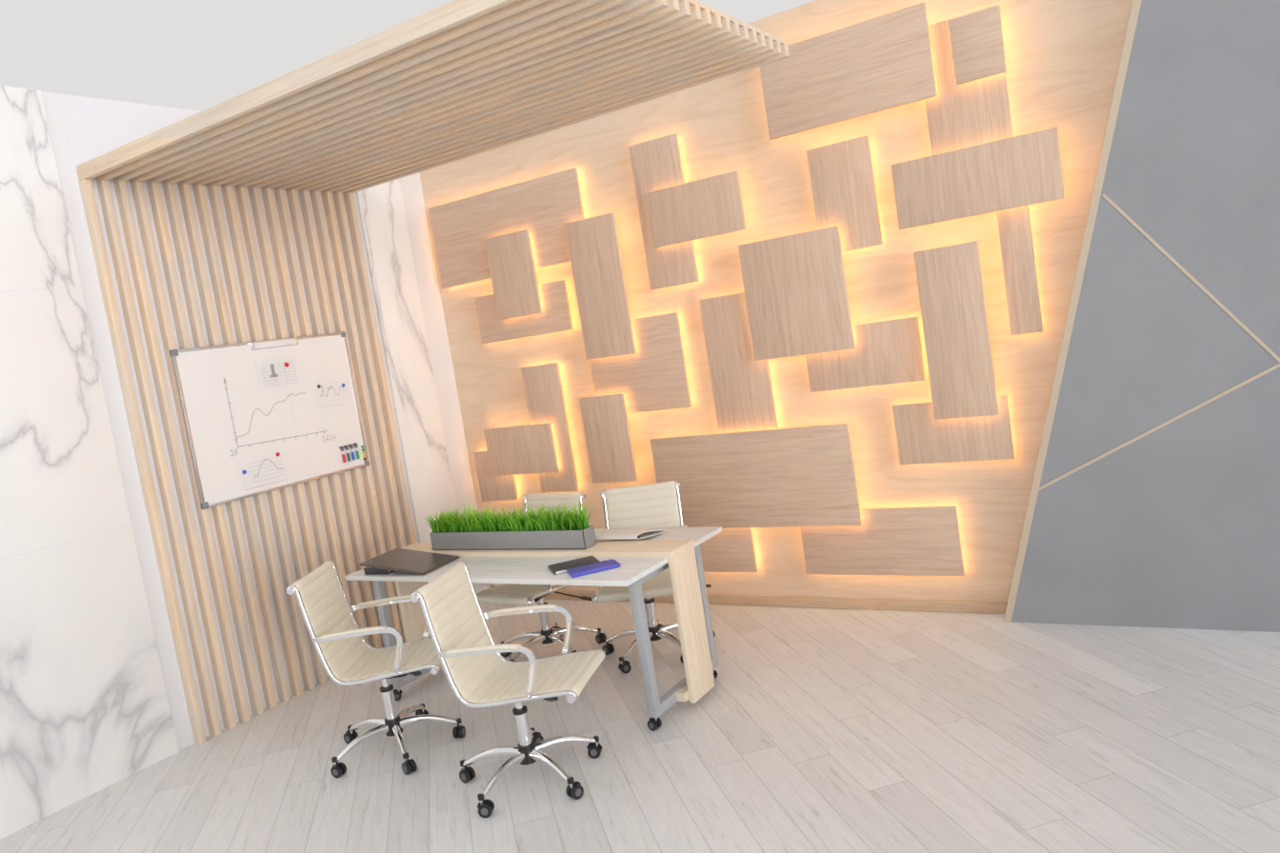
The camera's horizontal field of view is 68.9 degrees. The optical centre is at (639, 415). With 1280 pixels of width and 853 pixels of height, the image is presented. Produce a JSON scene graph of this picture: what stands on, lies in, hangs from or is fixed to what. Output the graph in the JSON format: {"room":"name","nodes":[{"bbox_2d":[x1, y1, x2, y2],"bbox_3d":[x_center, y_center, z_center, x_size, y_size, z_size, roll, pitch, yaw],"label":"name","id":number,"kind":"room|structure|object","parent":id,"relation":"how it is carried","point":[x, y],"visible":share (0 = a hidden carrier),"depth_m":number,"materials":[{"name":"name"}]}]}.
{"room":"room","nodes":[
{"label":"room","id":0,"kind":"room"},
{"bbox_2d":[40,91,489,750],"bbox_3d":[-3.651,0.391,3.020,0.120,3.300,9.300,-6,6,33],"label":"wall","id":1,"kind":"structure","parent":0,"point":[435,331],"depth_m":4.73,"materials":[{"name":"white stone"}]},
{"bbox_2d":[0,85,457,839],"bbox_3d":[-2.472,0.045,4.774,0.019,3.300,3.979,-6,6,33],"label":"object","id":2,"kind":"structure","parent":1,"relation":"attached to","point":[84,707],"depth_m":4.45,"materials":[{"name":"white"}]},
{"bbox_2d":[76,0,789,744],"bbox_3d":[-0.805,-0.018,4.563,3.050,2.953,1.693,-6,6,33],"label":"canopy","id":3,"kind":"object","parent":1,"relation":"attached to","point":[450,82],"depth_m":4.78,"materials":[{"name":"brown wood"}]},
{"bbox_2d":[169,331,369,509],"bbox_3d":[-2.047,-0.013,5.311,0.048,0.844,1.136,-6,6,33],"label":"whiteboard","id":4,"kind":"object","parent":3,"relation":"attached to","point":[261,417],"visible":1,"depth_m":5.25,"materials":[{"name":"white plastic"}]},
{"bbox_2d":[0,599,1279,852],"bbox_3d":[0.721,1.643,0.523,10.300,0.050,9.300,-6,6,33],"label":"floor","id":5,"kind":"structure","parent":0,"point":[817,730],"depth_m":3.81,"materials":[{"name":"grey wood"}]},
{"bbox_2d":[286,560,465,778],"bbox_3d":[-1.181,1.112,4.323,0.642,0.887,0.647,-9,5,4],"label":"chair","id":6,"kind":"object","parent":5,"relation":"on","point":[349,655],"visible":0.9,"depth_m":4.26,"materials":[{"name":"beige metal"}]},
{"bbox_2d":[410,560,606,818],"bbox_3d":[-0.500,1.053,3.813,0.653,0.887,0.645,-8,5,14],"label":"chair","id":7,"kind":"object","parent":5,"relation":"on","point":[480,671],"visible":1,"depth_m":3.77,"materials":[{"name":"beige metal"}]},
{"bbox_2d":[344,526,721,731],"bbox_3d":[-0.510,1.036,4.762,1.812,0.751,0.880,-6,6,33],"label":"table","id":8,"kind":"object","parent":5,"relation":"on","point":[676,551],"visible":0.67,"depth_m":4.32,"materials":[{"name":"grey paint"}]},
{"bbox_2d":[363,566,394,575],"bbox_3d":[-1.306,0.779,4.840,0.146,0.036,0.202,-6,6,25],"label":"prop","id":9,"kind":"object","parent":8,"relation":"on","point":[370,570],"visible":0.29,"depth_m":4.75,"materials":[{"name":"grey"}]},
{"bbox_2d":[359,547,459,575],"bbox_3d":[-1.180,0.744,4.777,0.400,0.012,0.300,3,10,23],"label":"folder","id":10,"kind":"object","parent":8,"relation":"on","point":[413,562],"visible":1,"depth_m":4.75,"materials":[{"name":"brown leather"}]},
{"bbox_2d":[420,500,596,550],"bbox_3d":[-0.684,0.552,4.764,1.128,0.253,0.306,-6,6,33],"label":"planter","id":11,"kind":"object","parent":8,"relation":"on","point":[530,530],"visible":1,"depth_m":4.70,"materials":[{"name":"grey"}]},
{"bbox_2d":[547,556,599,575],"bbox_3d":[-0.301,0.685,4.267,0.217,0.016,0.146,-10,5,-16],"label":"notebook","id":12,"kind":"object","parent":8,"relation":"on","point":[559,569],"visible":0.88,"depth_m":4.25,"materials":[{"name":"black leather"}]},
{"bbox_2d":[566,559,620,578],"bbox_3d":[-0.205,0.680,4.152,0.224,0.018,0.113,-10,5,-16],"label":"organizer","id":13,"kind":"object","parent":8,"relation":"on","point":[591,569],"visible":0.96,"depth_m":4.12,"materials":[{"name":"blue"}]},
{"bbox_2d":[594,528,667,539],"bbox_3d":[-0.057,0.591,4.660,0.280,0.054,0.281,-6,6,33],"label":"open magazine","id":14,"kind":"object","parent":8,"relation":"on","point":[628,534],"visible":0.9,"depth_m":4.58,"materials":[{"name":"white paper"}]},
{"bbox_2d":[476,492,606,661],"bbox_3d":[-0.575,0.932,5.254,0.652,0.887,0.628,-5,6,35],"label":"chair","id":15,"kind":"object","parent":5,"relation":"on","point":[515,594],"visible":0.35,"depth_m":5.28,"materials":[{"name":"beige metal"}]},
{"bbox_2d":[591,480,715,673],"bbox_3d":[0.039,0.856,5.037,0.657,0.887,0.653,-8,5,10],"label":"chair","id":16,"kind":"object","parent":5,"relation":"on","point":[657,505],"visible":0.54,"depth_m":5.19,"materials":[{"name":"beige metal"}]},
{"bbox_2d":[419,0,1133,602],"bbox_3d":[2.899,-0.718,3.980,10.000,3.300,0.120,-6,6,33],"label":"wall","id":17,"kind":"structure","parent":0,"point":[1063,59],"depth_m":5.10,"materials":[{"name":"brown wood"}]},
{"bbox_2d":[428,1,1064,576],"bbox_3d":[0.385,-0.466,5.462,3.972,2.873,0.113,-6,6,33],"label":"wall panels","id":18,"kind":"object","parent":17,"relation":"attached to","point":[739,482],"visible":0.98,"depth_m":5.12,"materials":[{"name":"brown wood"}]},
{"bbox_2d":[543,590,1007,614],"bbox_3d":[0.421,1.146,5.801,3.580,0.060,0.020,-6,6,33],"label":"baseboard","id":19,"kind":"structure","parent":17,"relation":"attached to","point":[991,608],"depth_m":5.32,"materials":[{"name":"brown wood"}]},
{"bbox_2d":[1003,0,1279,632],"bbox_3d":[3.489,-0.761,3.452,4.434,3.300,0.133,-6,6,33],"label":"wall","id":20,"kind":"structure","parent":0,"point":[1154,500],"depth_m":4.15,"materials":[{"name":"paint"}]}
]}

